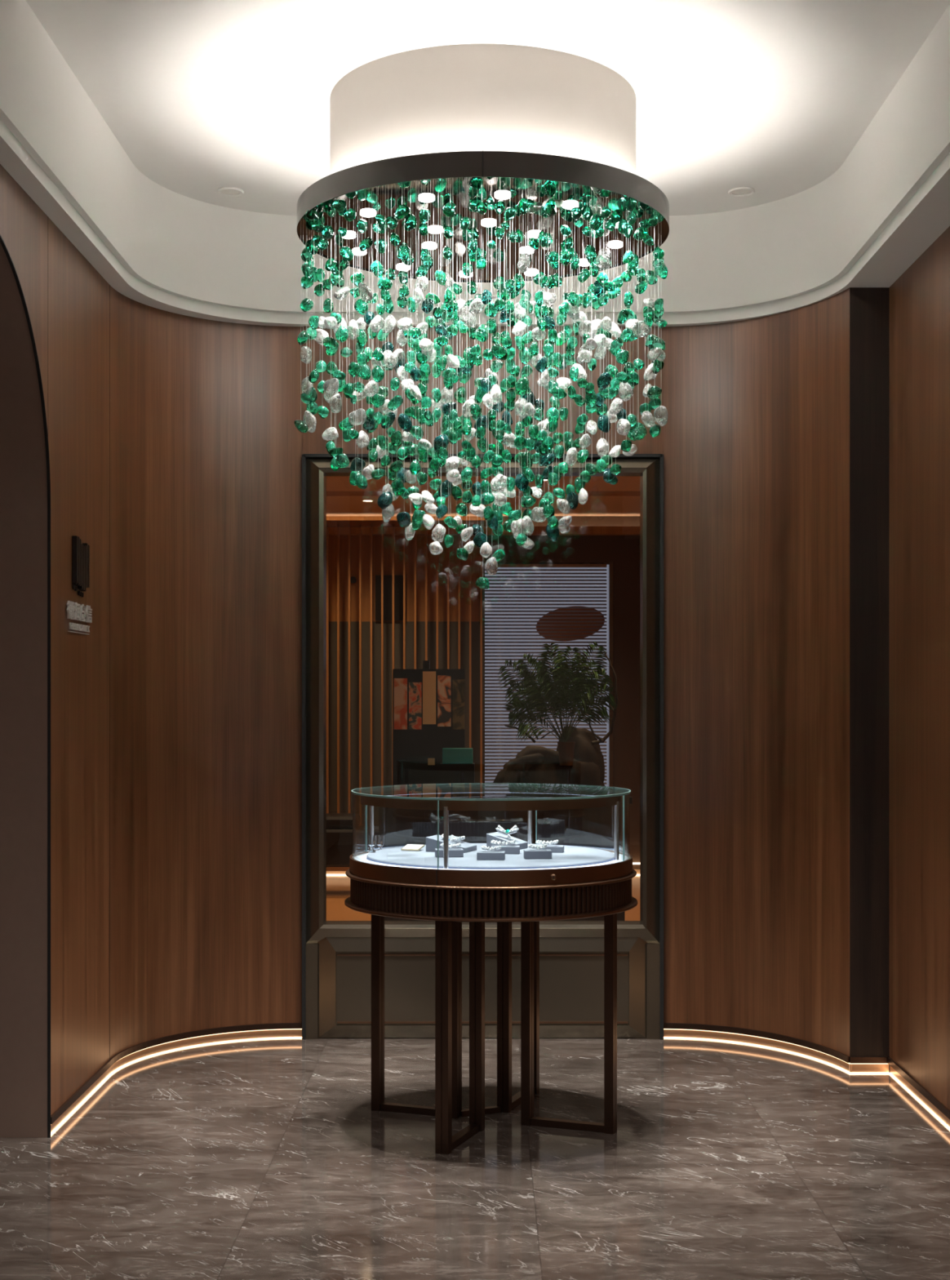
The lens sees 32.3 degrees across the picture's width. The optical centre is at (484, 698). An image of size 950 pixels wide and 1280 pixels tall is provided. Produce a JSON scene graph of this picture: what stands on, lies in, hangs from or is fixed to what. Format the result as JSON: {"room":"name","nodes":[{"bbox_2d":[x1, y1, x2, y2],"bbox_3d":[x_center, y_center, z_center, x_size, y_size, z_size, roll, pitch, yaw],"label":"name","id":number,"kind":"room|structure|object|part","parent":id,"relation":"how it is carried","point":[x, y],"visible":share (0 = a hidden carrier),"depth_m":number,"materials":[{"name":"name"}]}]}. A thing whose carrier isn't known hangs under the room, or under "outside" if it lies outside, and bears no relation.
{"room":"shop","nodes":[
{"label":"shop","id":0,"kind":"room"},
{"bbox_2d":[0,164,109,1115],"bbox_3d":[-1.467,-0.104,2.100,0.005,3.025,8.600,0,0,0],"label":"wall","id":1,"kind":"structure","parent":0,"point":[67,300],"depth_m":5.84,"materials":[{"name":"brown wood"}]},
{"bbox_2d":[0,497,47,1137],"bbox_3d":[-1.813,0.398,4.730,0.704,2.150,1.560,0,0,0],"label":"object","id":2,"kind":"structure","parent":1,"relation":"attached to","point":[23,520],"depth_m":5.51,"materials":[{"name":"brown wood"}]},
{"bbox_2d":[0,242,47,497],"bbox_3d":[-1.813,-1.037,4.730,0.704,0.780,1.560,0,0,0],"label":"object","id":3,"kind":"structure","parent":1,"relation":"attached to","point":[23,462],"depth_m":5.44,"materials":[{"name":"brown wood"}]},
{"bbox_2d":[0,234,50,1137],"bbox_3d":[-1.464,0.023,4.730,0.010,2.900,1.560,0,0,0],"label":"trim","id":4,"kind":"structure","parent":1,"relation":"attached to","point":[2,243],"depth_m":5.51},
{"bbox_2d":[66,600,92,635],"bbox_3d":[-1.458,-0.290,5.888,0.012,0.108,0.345,0,0,0],"label":"sign","id":5,"kind":"object","parent":1,"relation":"attached to","point":[73,612],"depth_m":5.87,"materials":[{"name":"silver metal"}]},
{"bbox_2d":[71,535,89,597],"bbox_3d":[-1.456,-0.474,5.910,0.018,0.210,0.190,0,0,0],"label":"wall sconce","id":6,"kind":"object","parent":1,"relation":"attached to","point":[80,553],"depth_m":5.88,"materials":[{"name":"black paint"}]},
{"bbox_2d":[0,119,949,326],"bbox_3d":[0.013,-1.641,2.675,4.600,0.048,9.750,0,0,0],"label":"trim","id":7,"kind":"structure","parent":1,"relation":"attached to","point":[926,216],"depth_m":6.10,"materials":[{"name":"white paint"}]},
{"bbox_2d":[109,284,302,1058],"bbox_3d":[-1.203,-0.104,6.828,0.205,3.025,0.990,0,0,43],"label":"wall","id":8,"kind":"structure","parent":0,"point":[206,445],"depth_m":6.97,"materials":[{"name":"brown wood"}]},
{"bbox_2d":[50,1022,302,1135],"bbox_3d":[-1.314,1.440,6.397,0.419,0.067,1.757,0,0,23],"label":"baseboard","id":9,"kind":"structure","parent":8,"relation":"attached to","point":[126,1056],"depth_m":6.84,"materials":[{"name":"brown metal"}]},
{"bbox_2d":[0,0,949,313],"bbox_3d":[0.013,-1.871,2.438,2.808,0.412,9.275,0,0,0],"label":"ceiling","id":10,"kind":"structure","parent":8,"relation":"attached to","point":[172,242],"depth_m":6.57,"materials":[{"name":"white paint"}]},
{"bbox_2d":[326,515,484,826],"bbox_3d":[-1.500,-0.027,13.730,3.000,3.000,0.060,0,0,0],"label":"wall","id":11,"kind":"structure","parent":0,"point":[344,625],"depth_m":13.70,"materials":[{"name":"brown wood"}]},
{"bbox_2d":[351,576,356,583],"bbox_3d":[-1.099,-0.994,13.684,0.056,0.056,0.029,0,0,0],"label":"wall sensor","id":12,"kind":"object","parent":11,"relation":"attached to","point":[353,580],"visible":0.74,"depth_m":13.67,"materials":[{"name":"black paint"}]},
{"bbox_2d":[375,575,406,621],"bbox_3d":[-0.785,-0.842,13.684,0.254,0.379,0.028,0,0,0],"label":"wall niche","id":13,"kind":"object","parent":11,"relation":"attached to","point":[388,580],"visible":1,"depth_m":13.67,"materials":[{"name":"black paint"}]},
{"bbox_2d":[326,862,639,875],"bbox_3d":[-0.375,1.418,13.675,3.650,0.110,0.049,0,0,0],"label":"baseboard","id":14,"kind":"structure","parent":11,"relation":"attached to","point":[328,873],"depth_m":13.67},
{"bbox_3d":[-0.375,1.448,13.684,3.650,0.050,0.029,0,0,0],"label":"plate","id":15,"kind":"part","parent":14,"relation":"part of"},
{"bbox_2d":[328,526,639,535],"bbox_3d":[-0.250,-1.399,13.648,3.500,0.065,0.103,0,0,0],"label":"trim","id":16,"kind":"structure","parent":11,"relation":"attached to","point":[538,531],"depth_m":13.60,"materials":[{"name":"orange wood"}]},
{"bbox_2d":[0,875,949,1279],"bbox_3d":[0.000,1.513,5.700,6.400,0.080,16.000,0,0,0],"label":"floor","id":17,"kind":"structure","parent":0,"point":[272,1158],"depth_m":5.09,"materials":[{"name":"grey stone"}]},
{"bbox_2d":[326,813,378,866],"bbox_3d":[-1.175,1.173,12.400,0.850,0.600,0.400,0,0,0],"label":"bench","id":18,"kind":"object","parent":17,"relation":"on","point":[339,825],"visible":0.18,"depth_m":12.20,"materials":[{"name":"black paint"}]},
{"bbox_2d":[326,813,360,828],"bbox_3d":[-1.250,0.923,12.400,0.600,0.100,0.300,0,0,0],"label":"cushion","id":19,"kind":"object","parent":18,"relation":"on","point":[334,820],"depth_m":12.26,"materials":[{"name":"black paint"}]},
{"bbox_2d":[326,520,488,871],"bbox_3d":[-0.700,0.008,13.400,1.500,2.930,0.060,0,0,0],"label":"slatted screen","id":20,"kind":"object","parent":17,"relation":"on","point":[330,523],"visible":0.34,"depth_m":13.37,"materials":[{"name":"orange wood"}]},
{"bbox_3d":[-0.700,1.378,13.400,1.500,0.050,0.060,0,0,0],"label":"rail","id":21,"kind":"part","parent":20,"relation":"part of","materials":[{"name":"orange wood"}]},
{"bbox_3d":[-0.700,-1.432,13.400,1.500,0.050,0.060,0,0,0],"label":"rail","id":22,"kind":"part","parent":20,"relation":"part of","materials":[{"name":"orange wood"}]},
{"bbox_2d":[344,782,637,1154],"bbox_3d":[0.022,0.895,5.730,1.020,1.155,1.020,0,0,0],"label":"display case","id":23,"kind":"object","parent":17,"relation":"on","point":[577,882],"visible":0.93,"depth_m":5.51,"materials":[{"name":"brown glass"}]},
{"bbox_3d":[-0.405,0.449,5.877,0.017,0.199,0.017,0,0,0],"label":"post","id":24,"kind":"part","parent":23,"relation":"part of","materials":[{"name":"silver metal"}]},
{"bbox_2d":[367,835,377,852],"bbox_3d":[-0.399,0.511,5.794,0.033,0.059,0.033,0,0,0],"label":"glass","id":25,"kind":"object","parent":23,"relation":"on","point":[371,838],"visible":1,"depth_m":5.78,"materials":[{"name":"clear glass"}]},
{"bbox_3d":[-0.384,1.091,5.886,0.032,0.763,0.045,0,0,21],"label":"leg","id":26,"kind":"part","parent":23,"relation":"part of","materials":[{"name":"brown metal"}]},
{"bbox_2d":[376,835,384,850],"bbox_3d":[-0.380,0.524,5.951,0.033,0.059,0.033,0,0,0],"label":"glass","id":27,"kind":"object","parent":23,"relation":"on","point":[380,838],"visible":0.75,"depth_m":5.94,"materials":[{"name":"clear glass"}]},
{"bbox_3d":[-0.307,0.439,5.590,0.308,0.224,0.620,0,0,0],"label":"glass panel","id":28,"kind":"part","parent":23,"relation":"part of","materials":[{"name":"clear glass"}]},
{"bbox_3d":[-0.244,1.461,5.832,0.268,0.024,0.032,0,0,21],"label":"foot rail","id":29,"kind":"part","parent":23,"relation":"part of","materials":[{"name":"brown wood"}]},
{"bbox_2d":[400,844,424,850],"bbox_3d":[-0.258,0.532,5.871,0.068,0.017,0.059,0,0,20],"label":"price card","id":30,"kind":"object","parent":23,"relation":"on","point":[408,846],"visible":1,"depth_m":5.86,"materials":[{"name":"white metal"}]},
{"bbox_3d":[-0.134,1.091,5.324,0.045,0.763,0.032,0,0,21],"label":"leg","id":31,"kind":"part","parent":23,"relation":"part of","materials":[{"name":"brown metal"}]},
{"bbox_3d":[-0.125,0.449,5.303,0.017,0.199,0.017,0,0,0],"label":"post","id":32,"kind":"part","parent":23,"relation":"part of","materials":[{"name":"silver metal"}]},
{"bbox_2d":[435,848,463,857],"bbox_3d":[-0.123,0.529,5.636,0.095,0.026,0.060,0,0,-5],"label":"block","id":33,"kind":"object","parent":23,"relation":"on","point":[453,852],"visible":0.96,"depth_m":5.61,"materials":[{"name":"grey fabric"}]},
{"bbox_2d":[440,842,461,848],"bbox_3d":[-0.118,0.504,5.636,0.074,0.019,0.041,0,0,0],"label":"bracelet","id":34,"kind":"object","parent":33,"relation":"on","point":[457,845],"visible":0.77,"depth_m":5.62,"materials":[{"name":"silver metal"}]},
{"bbox_2d":[426,835,476,853],"bbox_3d":[-0.119,0.516,5.849,0.150,0.052,0.120,0,0,20],"label":"block","id":35,"kind":"object","parent":23,"relation":"on","point":[432,841],"visible":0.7,"depth_m":5.81,"materials":[{"name":"grey fabric"}]},
{"bbox_2d":[440,834,460,841],"bbox_3d":[-0.123,0.493,5.839,0.070,0.026,0.051,0,0,0],"label":"bracelet","id":36,"kind":"object","parent":35,"relation":"on","point":[455,839],"visible":0.59,"depth_m":5.82,"materials":[{"name":"silver metal"}]},
{"bbox_2d":[450,835,465,840],"bbox_3d":[-0.099,0.497,5.874,0.057,0.021,0.041,0,0,0],"label":"brooch","id":37,"kind":"object","parent":35,"relation":"on","point":[463,837],"visible":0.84,"depth_m":5.86,"materials":[{"name":"silver metal"}]},
{"bbox_3d":[-0.104,1.091,5.778,0.032,0.763,0.045,0,0,21],"label":"leg","id":38,"kind":"part","parent":23,"relation":"part of","materials":[{"name":"brown metal"}]},
{"bbox_3d":[-0.080,1.461,5.464,0.032,0.024,0.268,0,0,21],"label":"foot rail","id":39,"kind":"part","parent":23,"relation":"part of","materials":[{"name":"brown wood"}]},
{"bbox_3d":[-0.026,1.091,5.604,0.045,0.763,0.032,0,0,21],"label":"leg","id":40,"kind":"part","parent":23,"relation":"part of","materials":[{"name":"brown metal"}]},
{"bbox_3d":[-0.017,1.463,5.817,0.151,0.019,0.024,0,0,-24],"label":"foot rail","id":41,"kind":"part","parent":23,"relation":"part of","materials":[{"name":"brown wood"}]},
{"bbox_2d":[476,850,505,860],"bbox_3d":[0.021,0.529,5.535,0.093,0.026,0.055,0,0,3],"label":"block","id":42,"kind":"object","parent":23,"relation":"on","point":[481,855],"visible":1,"depth_m":5.51,"materials":[{"name":"grey fabric"}]},
{"bbox_2d":[481,845,501,851],"bbox_3d":[0.022,0.503,5.534,0.069,0.019,0.038,0,0,0],"label":"bracelet","id":43,"kind":"object","parent":42,"relation":"on","point":[483,847],"visible":1,"depth_m":5.52,"materials":[{"name":"silver metal"}]},
{"bbox_3d":[0.022,0.605,5.730,1.014,0.011,1.014,0,0,0],"label":"lip moulding","id":44,"kind":"part","parent":23,"relation":"part of","materials":[{"name":"brown wood"}]},
{"bbox_3d":[0.022,0.322,5.730,0.964,0.008,0.964,0,0,0],"label":"glass","id":45,"kind":"part","parent":23,"relation":"part of","materials":[{"name":"clear glass"}]},
{"bbox_3d":[0.070,1.091,5.856,0.045,0.763,0.032,0,0,21],"label":"leg","id":46,"kind":"part","parent":23,"relation":"part of","materials":[{"name":"brown metal"}]},
{"bbox_2d":[491,845,519,853],"bbox_3d":[0.073,0.529,5.751,0.100,0.026,0.050,0,0,3],"label":"block","id":47,"kind":"object","parent":23,"relation":"on","point":[508,849],"visible":0.72,"depth_m":5.72,"materials":[{"name":"grey fabric"}]},
{"bbox_2d":[490,840,515,845],"bbox_3d":[0.065,0.503,5.754,0.089,0.018,0.043,0,0,0],"label":"bracelet","id":48,"kind":"object","parent":47,"relation":"on","point":[493,842],"visible":1,"depth_m":5.74,"materials":[{"name":"silver metal"}]},
{"bbox_2d":[486,831,528,849],"bbox_3d":[0.081,0.514,5.939,0.120,0.055,0.100,0,0,26],"label":"block","id":49,"kind":"object","parent":23,"relation":"on","point":[496,836],"visible":0.54,"depth_m":5.92,"materials":[{"name":"grey fabric"}]},
{"bbox_2d":[495,825,519,840],"bbox_3d":[0.081,0.485,5.915,0.086,0.060,0.030,0,0,0],"label":"brooch","id":50,"kind":"object","parent":49,"relation":"on","point":[507,832],"visible":0.99,"depth_m":5.92,"materials":[{"name":"white metal"}]},
{"bbox_3d":[0.081,0.485,5.927,0.072,0.017,0.006,0,0,0],"label":"chain","id":51,"kind":"part","parent":50,"relation":"part of","materials":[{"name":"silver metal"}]},
{"bbox_3d":[0.124,1.461,5.996,0.032,0.024,0.268,0,0,21],"label":"foot rail","id":52,"kind":"part","parent":23,"relation":"part of","materials":[{"name":"brown wood"}]},
{"bbox_3d":[0.148,1.091,5.682,0.032,0.763,0.045,0,0,21],"label":"leg","id":53,"kind":"part","parent":23,"relation":"part of","materials":[{"name":"brown metal"}]},
{"bbox_3d":[0.169,0.449,6.157,0.017,0.199,0.017,0,0,0],"label":"post","id":54,"kind":"part","parent":23,"relation":"part of","materials":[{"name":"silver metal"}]},
{"bbox_3d":[0.178,1.091,6.136,0.045,0.763,0.032,0,0,21],"label":"leg","id":55,"kind":"part","parent":23,"relation":"part of","materials":[{"name":"brown metal"}]},
{"bbox_2d":[524,848,551,858],"bbox_3d":[0.180,0.528,5.574,0.093,0.028,0.055,0,0,-2],"label":"block","id":56,"kind":"object","parent":23,"relation":"on","point":[541,853],"visible":1,"depth_m":5.55,"materials":[{"name":"grey fabric"}]},
{"bbox_2d":[528,843,547,848],"bbox_3d":[0.180,0.501,5.574,0.068,0.019,0.040,0,0,0],"label":"bracelet","id":57,"kind":"object","parent":56,"relation":"on","point":[531,846],"visible":1,"depth_m":5.56,"materials":[{"name":"silver metal"}]},
{"bbox_2d":[536,844,564,853],"bbox_3d":[0.232,0.531,5.805,0.095,0.022,0.055,0,0,6],"label":"block","id":58,"kind":"object","parent":23,"relation":"on","point":[554,848],"visible":0.52,"depth_m":5.78,"materials":[{"name":"grey fabric"}]},
{"bbox_2d":[535,840,558,844],"bbox_3d":[0.220,0.507,5.805,0.082,0.019,0.043,0,0,0],"label":"bracelet","id":59,"kind":"object","parent":58,"relation":"on","point":[538,842],"visible":0.98,"depth_m":5.79,"materials":[{"name":"silver metal"}]},
{"bbox_3d":[0.288,1.461,5.628,0.268,0.024,0.032,0,0,21],"label":"foot rail","id":60,"kind":"part","parent":23,"relation":"part of","materials":[{"name":"brown wood"}]},
{"bbox_3d":[0.428,1.091,5.574,0.032,0.763,0.045,0,0,21],"label":"leg","id":61,"kind":"part","parent":23,"relation":"part of","materials":[{"name":"brown metal"}]},
{"bbox_3d":[0.398,0.439,5.898,0.141,0.225,0.678,0,0,-24],"label":"glass panel","id":62,"kind":"part","parent":23,"relation":"part of","materials":[{"name":"clear glass"}]},
{"bbox_3d":[0.449,0.449,5.583,0.017,0.199,0.017,0,0,0],"label":"post","id":63,"kind":"part","parent":23,"relation":"part of","materials":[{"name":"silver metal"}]},
{"bbox_2d":[378,794,632,920],"bbox_3d":[0.100,1.023,9.900,1.520,0.900,0.700,0,0,0],"label":"countertop","id":64,"kind":"structure","parent":17,"relation":"on","point":[594,827],"depth_m":9.60,"materials":[{"name":"black paint"}]},
{"bbox_2d":[392,660,464,785],"bbox_3d":[-0.335,0.172,9.810,0.430,0.802,0.040,0,0,0],"label":"wall art","id":65,"kind":"object","parent":64,"relation":"on","point":[428,704],"visible":0.96,"depth_m":9.80,"materials":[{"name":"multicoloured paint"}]},
{"bbox_2d":[440,763,474,783],"bbox_3d":[-0.159,0.476,9.627,0.198,0.194,0.145,0,0,0],"label":"box","id":66,"kind":"object","parent":64,"relation":"on","point":[450,773],"visible":0.64,"depth_m":9.55,"materials":[{"name":"paint"}]},
{"bbox_2d":[442,747,472,764],"bbox_3d":[-0.159,0.333,9.600,0.178,0.090,0.080,0,0,0],"label":"box","id":67,"kind":"object","parent":66,"relation":"on","point":[450,755],"visible":1,"depth_m":9.56,"materials":[{"name":"fabric"}]},
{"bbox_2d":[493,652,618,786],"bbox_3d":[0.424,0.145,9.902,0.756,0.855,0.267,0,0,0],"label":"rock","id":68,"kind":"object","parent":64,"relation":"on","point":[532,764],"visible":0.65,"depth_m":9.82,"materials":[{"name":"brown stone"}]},
{"bbox_2d":[497,641,617,765],"bbox_3d":[0.432,0.025,9.761,0.723,0.744,0.403,0,0,0],"label":"tree","id":69,"kind":"object","parent":68,"relation":"on","point":[561,696],"visible":1,"depth_m":9.73,"materials":[{"name":"green plant"}]},
{"bbox_2d":[302,325,662,454],"bbox_3d":[-0.009,-1.486,7.155,1.561,0.863,0.090,0,0,0],"label":"wall","id":70,"kind":"structure","parent":0,"point":[313,442],"depth_m":7.11,"materials":[{"name":"brown wood"}]},
{"bbox_2d":[302,453,663,1039],"bbox_3d":[-0.009,0.206,7.150,1.565,2.533,0.140,0,0,0],"label":"window","id":71,"kind":"structure","parent":70,"relation":"in","point":[336,955],"depth_m":7.10,"materials":[{"name":"grey metal"}]},
{"bbox_3d":[-0.011,1.226,7.153,1.426,0.489,0.134,0,0,0],"label":"panel frame","id":72,"kind":"part","parent":71,"relation":"part of","materials":[{"name":"grey wood"}]},
{"bbox_3d":[-0.010,1.252,7.135,1.289,0.340,0.070,0,0,0],"label":"panel","id":73,"kind":"part","parent":71,"relation":"part of","materials":[{"name":"wood"}]},
{"bbox_2d":[326,475,639,515],"bbox_3d":[0.000,-1.552,10.500,6.000,0.050,6.400,0,0,0],"label":"ceiling","id":74,"kind":"structure","parent":0,"point":[334,483],"depth_m":12.74,"materials":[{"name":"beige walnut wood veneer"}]},
{"bbox_2d":[326,491,639,500],"bbox_3d":[0.000,-1.510,12.175,6.000,0.035,0.250,0,0,0],"label":"trim","id":75,"kind":"structure","parent":74,"relation":"attached to","point":[331,495],"depth_m":12.05,"materials":[{"name":"beige paint"}]},
{"bbox_2d":[25,0,949,215],"bbox_3d":[0.000,-2.102,2.650,4.400,0.050,9.900,0,0,0],"label":"ceiling","id":76,"kind":"structure","parent":0,"point":[772,98],"depth_m":5.41,"materials":[{"name":"white paint"}]},
{"bbox_2d":[217,186,244,196],"bbox_3d":[-1.040,-2.072,6.700,0.110,0.009,0.110,0,0,0],"label":"recessed light","id":77,"kind":"object","parent":76,"relation":"in","point":[224,191],"visible":1,"depth_m":6.70,"materials":[{"name":"white paint"}]},
{"bbox_2d":[220,189,239,194],"bbox_3d":[-1.040,-2.075,6.700,0.080,0.004,0.080,0,0,0],"label":"diffuser","id":78,"kind":"object","parent":77,"relation":"attached to","point":[222,191],"depth_m":6.70,"materials":[{"name":"white plastic"}]},
{"bbox_2d":[293,44,669,589],"bbox_3d":[-0.006,-1.230,5.730,1.294,1.694,1.294,0,0,-12],"label":"chandelier","id":79,"kind":"object","parent":76,"relation":"hanging from","point":[506,166],"visible":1,"depth_m":5.56,"materials":[{"name":"green glass"}]},
{"bbox_3d":[0.234,-1.621,5.370,0.056,0.005,0.056,0,0,0],"label":"plate","id":80,"kind":"part","parent":79,"relation":"part of","materials":[{"name":"glass"}]},
{"bbox_2d":[728,186,755,196],"bbox_3d":[1.050,-2.072,6.700,0.110,0.009,0.110,0,0,0],"label":"recessed light","id":81,"kind":"object","parent":76,"relation":"in","point":[739,191],"visible":1,"depth_m":6.70,"materials":[{"name":"white paint"}]},
{"bbox_2d":[732,189,751,194],"bbox_3d":[1.050,-2.075,6.700,0.080,0.004,0.080,0,0,0],"label":"diffuser","id":82,"kind":"object","parent":81,"relation":"attached to","point":[734,191],"depth_m":6.70,"materials":[{"name":"white plastic"}]},
{"bbox_2d":[484,515,639,869],"bbox_3d":[0.750,-0.027,13.730,1.500,3.000,0.060,0,0,0],"label":"wall","id":83,"kind":"structure","parent":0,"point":[624,551],"depth_m":13.70,"materials":[{"name":"brown wood"}]},
{"bbox_2d":[482,561,613,786],"bbox_3d":[0.515,-0.137,13.825,1.110,2.020,0.290,0,0,0],"label":"window blind","id":84,"kind":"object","parent":83,"relation":"attached to","point":[609,571],"depth_m":13.95,"materials":[{"name":"grey metal"}]},
{"bbox_2d":[536,605,604,640],"bbox_3d":[0.723,-0.635,13.830,0.580,0.296,0.020,0,0,0],"label":"ornament","id":85,"kind":"object","parent":84,"relation":"attached to","point":[540,620],"visible":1,"depth_m":13.82,"materials":[{"name":"brown ceramic"}]},
{"bbox_2d":[557,742,575,765],"bbox_3d":[0.487,0.327,9.800,0.110,0.140,0.110,0,0,0],"label":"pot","id":86,"kind":"object","parent":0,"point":[566,749],"depth_m":9.76,"materials":[{"name":"brown ceramic"}]},
{"bbox_2d":[662,288,849,1056],"bbox_3d":[1.157,-0.104,6.841,0.167,3.025,0.956,0,0,-45],"label":"wall","id":87,"kind":"structure","parent":0,"point":[756,433],"depth_m":6.94,"materials":[{"name":"brown wood"}]},
{"bbox_2d":[663,1022,852,1073],"bbox_3d":[1.157,1.440,6.842,0.184,0.067,0.968,0,0,-45],"label":"baseboard","id":88,"kind":"structure","parent":87,"relation":"attached to","point":[824,1054],"depth_m":6.95,"materials":[{"name":"brown metal"}]},
{"bbox_2d":[849,287,889,1056],"bbox_3d":[1.512,-0.104,6.444,0.155,3.025,0.001,0,0,0],"label":"wall","id":89,"kind":"structure","parent":0,"point":[869,307],"depth_m":6.44,"materials":[{"name":"brown wood"}]},
{"bbox_2d":[849,1056,889,1073],"bbox_3d":[1.512,1.440,6.444,0.155,0.067,0.019,0,0,0],"label":"baseboard","id":90,"kind":"structure","parent":89,"relation":"attached to","point":[860,1064],"depth_m":6.44,"materials":[{"name":"brown metal"}]},
{"bbox_3d":[1.512,1.452,6.450,0.155,0.043,0.007,0,0,0],"label":"reflector plate","id":91,"kind":"part","parent":90,"relation":"part of","materials":[{"name":"orange metal"}]},
{"bbox_2d":[889,226,949,1110],"bbox_3d":[1.590,-0.104,2.122,0.001,3.025,8.644,0,0,0],"label":"wall","id":92,"kind":"structure","parent":0,"point":[920,298],"depth_m":6.01,"materials":[{"name":"brown wood"}]},
{"bbox_2d":[887,1056,949,1129],"bbox_3d":[1.591,1.440,2.122,0.019,0.067,8.644,0,0,0],"label":"baseboard","id":93,"kind":"structure","parent":92,"relation":"attached to","point":[934,1105],"depth_m":5.97,"materials":[{"name":"brown metal"}]}
]}

